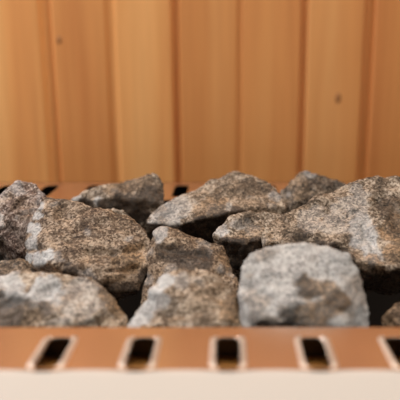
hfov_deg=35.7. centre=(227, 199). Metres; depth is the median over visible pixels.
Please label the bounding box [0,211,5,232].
stone
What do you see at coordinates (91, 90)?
wall
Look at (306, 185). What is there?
stone
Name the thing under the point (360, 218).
stone
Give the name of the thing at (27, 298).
stone
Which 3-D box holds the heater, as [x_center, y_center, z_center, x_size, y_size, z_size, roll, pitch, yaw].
[-0.013,0.326,0.564,0.725,0.601,0.471,0,14,0]
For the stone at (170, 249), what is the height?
0.084 m
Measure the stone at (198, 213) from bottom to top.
0.077 m
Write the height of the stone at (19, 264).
0.049 m
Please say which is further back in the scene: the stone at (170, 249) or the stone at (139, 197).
the stone at (139, 197)
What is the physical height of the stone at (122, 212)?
0.039 m
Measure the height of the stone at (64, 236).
0.077 m
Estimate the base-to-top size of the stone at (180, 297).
0.069 m
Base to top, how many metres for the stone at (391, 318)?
0.059 m
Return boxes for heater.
[0,182,399,399]
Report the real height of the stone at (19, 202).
0.084 m
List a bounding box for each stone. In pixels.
[0,180,46,260]
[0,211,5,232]
[0,258,37,275]
[0,270,127,326]
[24,197,150,301]
[71,173,163,239]
[111,208,127,214]
[127,269,241,326]
[140,226,238,306]
[147,171,286,242]
[212,210,280,282]
[237,242,369,326]
[261,175,399,294]
[279,170,345,212]
[381,302,399,326]
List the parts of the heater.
panel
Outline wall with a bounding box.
[0,0,399,181]
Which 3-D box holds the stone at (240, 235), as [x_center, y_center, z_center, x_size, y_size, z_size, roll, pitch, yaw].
[0.018,0.038,0.503,0.061,0.059,0.048,0,14,0]
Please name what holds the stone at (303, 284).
in the heater

